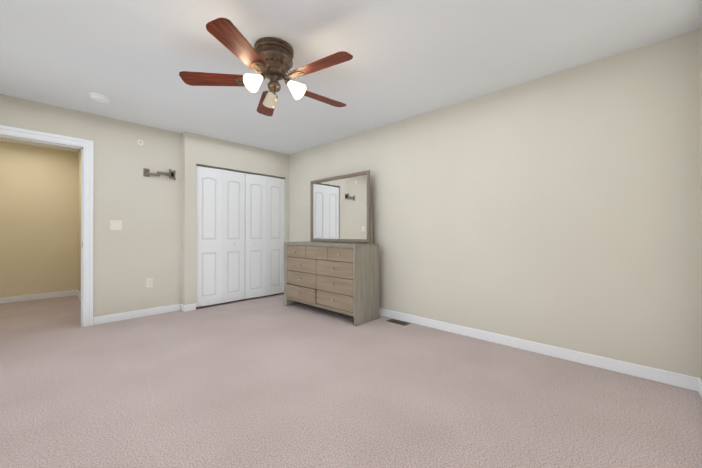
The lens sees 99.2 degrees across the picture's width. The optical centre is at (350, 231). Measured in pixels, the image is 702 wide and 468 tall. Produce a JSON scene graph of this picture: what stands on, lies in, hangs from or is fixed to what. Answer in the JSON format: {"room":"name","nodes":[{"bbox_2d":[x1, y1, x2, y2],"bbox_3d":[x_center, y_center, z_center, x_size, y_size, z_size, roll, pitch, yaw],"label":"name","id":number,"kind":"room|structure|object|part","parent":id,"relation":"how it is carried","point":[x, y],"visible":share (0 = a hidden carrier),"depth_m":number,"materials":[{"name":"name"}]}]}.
{"room":"bedroom","nodes":[
{"label":"bedroom","id":0,"kind":"room"},
{"bbox_2d":[0,142,75,297],"bbox_3d":[-5.123,-0.137,4.727,0.100,2.440,1.140,0,0,44],"label":"wall","id":1,"kind":"structure","parent":0,"point":[40,220],"depth_m":4.77,"materials":[{"name":"paint"}]},
{"bbox_2d":[0,290,75,303],"bbox_3d":[-5.080,1.037,4.682,0.017,0.092,1.140,0,0,44],"label":"baseboard","id":2,"kind":"structure","parent":1,"relation":"attached to","point":[37,296],"depth_m":4.75,"materials":[{"name":"white wood"}]},
{"bbox_2d":[76,149,80,293],"bbox_3d":[-3.862,-0.138,4.413,2.360,2.440,0.100,0,0,44],"label":"wall","id":3,"kind":"structure","parent":0,"point":[78,155],"depth_m":5.05,"materials":[{"name":"paint"}]},
{"bbox_2d":[76,290,80,300],"bbox_3d":[-3.865,1.036,4.334,2.260,0.092,0.013,0,0,44],"label":"baseboard","id":4,"kind":"structure","parent":3,"relation":"attached to","point":[78,294],"depth_m":4.89,"materials":[{"name":"white wood"}]},
{"bbox_2d":[0,94,181,316],"bbox_3d":[-3.091,-0.141,3.425,0.120,2.440,2.050,0,0,44],"label":"wall","id":5,"kind":"structure","parent":0,"point":[136,251],"depth_m":3.69,"materials":[{"name":"paint"}]},
{"bbox_2d":[0,125,93,326],"bbox_3d":[-3.362,0.014,3.134,0.151,2.127,0.989,0,0,44],"label":"door frame","id":6,"kind":"structure","parent":5,"relation":"attached to","point":[85,146],"depth_m":3.40,"materials":[{"name":"white wood"}]},
{"bbox_2d":[110,220,121,229],"bbox_3d":[-2.831,-0.081,3.601,0.014,0.116,0.116,0,0,44],"label":"light switch","id":7,"kind":"object","parent":5,"relation":"attached to","point":[115,224],"visible":1,"depth_m":3.60,"materials":[{"name":"white plastic"}]},
{"bbox_2d":[93,304,184,324],"bbox_3d":[-2.654,1.034,3.781,0.017,0.092,0.926,0,0,44],"label":"baseboard","id":8,"kind":"structure","parent":5,"relation":"attached to","point":[170,308],"depth_m":3.74,"materials":[{"name":"white wood"}]},
{"bbox_2d":[137,140,143,145],"bbox_3d":[-2.665,-1.130,3.784,0.008,0.074,0.074,0,0,44],"label":"cable plate","id":9,"kind":"object","parent":5,"relation":"attached to","point":[140,142],"visible":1,"depth_m":3.78,"materials":[{"name":"white plastic"}]},
{"bbox_2d":[146,278,152,287],"bbox_3d":[-2.596,0.660,3.849,0.010,0.114,0.070,0,0,44],"label":"electrical outlet","id":10,"kind":"object","parent":5,"relation":"attached to","point":[149,282],"visible":1,"depth_m":3.85,"materials":[{"name":"white plastic"}]},
{"bbox_2d":[143,168,175,179],"bbox_3d":[-2.491,-0.768,3.917,0.084,0.132,0.372,0,0,44],"label":"mount","id":11,"kind":"object","parent":5,"relation":"attached to","point":[147,173],"visible":0.98,"depth_m":3.91,"materials":[{"name":"grey metal"}]},
{"bbox_2d":[181,131,289,304],"bbox_3d":[-1.709,-0.137,4.691,0.120,2.440,1.690,0,0,44],"label":"wall","id":12,"kind":"structure","parent":0,"point":[205,150],"depth_m":4.20,"materials":[{"name":"paint"}]},
{"bbox_2d":[196,166,284,306],"bbox_3d":[-1.658,0.068,4.689,0.079,1.975,1.459,0,0,44],"label":"closet doors","id":13,"kind":"structure","parent":12,"relation":"in","point":[240,229],"depth_m":4.60,"materials":[{"name":"white wood"}]},
{"bbox_2d":[196,164,284,178],"bbox_3d":[-1.675,-0.938,4.712,0.055,0.018,1.472,0,0,44],"label":"trim","id":14,"kind":"structure","parent":12,"relation":"attached to","point":[238,171],"depth_m":4.61,"materials":[{"name":"brown"}]},
{"bbox_2d":[0,293,701,467],"bbox_3d":[-1.566,1.127,3.138,7.440,0.100,3.940,0,0,44],"label":"floor","id":15,"kind":"structure","parent":0,"point":[270,381],"depth_m":1.92,"materials":[{"name":"carpet"}]},
{"bbox_2d":[284,242,378,325],"bbox_3d":[-0.324,0.616,4.033,1.410,0.930,0.473,0,0,44],"label":"dresser","id":16,"kind":"object","parent":15,"relation":"on","point":[342,278],"visible":1,"depth_m":3.68,"materials":[{"name":"brown wood"}]},
{"bbox_2d":[310,170,371,243],"bbox_3d":[-0.181,-0.074,4.215,1.192,1.412,0.061,0,0,44],"label":"mirror","id":17,"kind":"object","parent":16,"relation":"attached to","point":[340,209],"visible":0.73,"depth_m":4.14,"materials":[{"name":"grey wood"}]},
{"bbox_2d":[387,319,409,325],"bbox_3d":[0.561,1.075,3.555,0.270,0.009,0.115,0,0,44],"label":"floor vent","id":18,"kind":"object","parent":15,"relation":"in","point":[398,322],"visible":1,"depth_m":3.53,"materials":[{"name":"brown metal"}]},
{"bbox_2d":[0,0,701,154],"bbox_3d":[-1.566,-1.413,3.147,7.440,0.100,3.940,0,0,44],"label":"ceiling","id":19,"kind":"structure","parent":0,"point":[132,59],"depth_m":2.28,"materials":[{"name":"paint"}]},
{"bbox_2d":[88,92,111,102],"bbox_3d":[-2.525,-1.341,3.009,0.180,0.044,0.180,0,0,44],"label":"smoke detector","id":20,"kind":"object","parent":19,"relation":"attached to","point":[99,97],"visible":1,"depth_m":2.97,"materials":[{"name":"white plastic"}]},
{"bbox_2d":[179,18,352,115],"bbox_3d":[-0.537,-1.133,2.244,1.279,0.466,1.259,0,0,44],"label":"ceiling fan","id":21,"kind":"object","parent":19,"relation":"hanging from","point":[270,58],"visible":1,"depth_m":2.12,"materials":[{"name":"brown wood"}]},
{"bbox_3d":[-1.007,-1.118,2.197,0.460,0.006,0.148,0,-11,-4],"label":"blade","id":22,"kind":"part","parent":21,"relation":"part of","materials":[{"name":"brown wood"}]},
{"bbox_3d":[-0.675,-1.120,1.808,0.148,0.006,0.460,-11,-3,13],"label":"blade","id":23,"kind":"part","parent":21,"relation":"part of","materials":[{"name":"brown wood"}]},
{"bbox_3d":[-0.740,-1.117,2.633,0.148,0.006,0.460,12,-5,-22],"label":"blade","id":24,"kind":"part","parent":21,"relation":"part of","materials":[{"name":"brown wood"}]},
{"label":"blade","id":25,"kind":"part","parent":21,"relation":"part of","materials":[{"name":"brown wood"}]},
{"bbox_3d":[-0.243,-1.117,2.513,0.460,0.006,0.148,0,11,-40],"label":"blade","id":26,"kind":"part","parent":21,"relation":"part of","materials":[{"name":"brown wood"}]},
{"bbox_2d":[289,29,700,377],"bbox_3d":[0.409,-0.140,3.915,5.640,2.440,0.100,0,0,44],"label":"wall","id":27,"kind":"structure","parent":0,"point":[561,209],"depth_m":2.56,"materials":[{"name":"paint"}]},
{"bbox_2d":[379,308,692,389],"bbox_3d":[0.625,1.033,3.622,4.730,0.092,0.020,0,0,44],"label":"baseboard","id":28,"kind":"structure","parent":27,"relation":"attached to","point":[666,377],"depth_m":2.53,"materials":[{"name":"white wood"}]},
{"bbox_2d":[700,23,701,378],"bbox_3d":[1.060,-0.152,0.579,0.100,2.440,3.840,0,0,44],"label":"wall","id":29,"kind":"structure","parent":0,"point":[701,171],"depth_m":1.99,"materials":[{"name":"paint"}]},
{"bbox_2d":[693,377,701,397],"bbox_3d":[1.056,1.022,0.654,0.017,0.092,3.690,0,0,44],"label":"baseboard","id":30,"kind":"structure","parent":29,"relation":"attached to","point":[697,382],"depth_m":2.00,"materials":[{"name":"white wood"}]}
]}

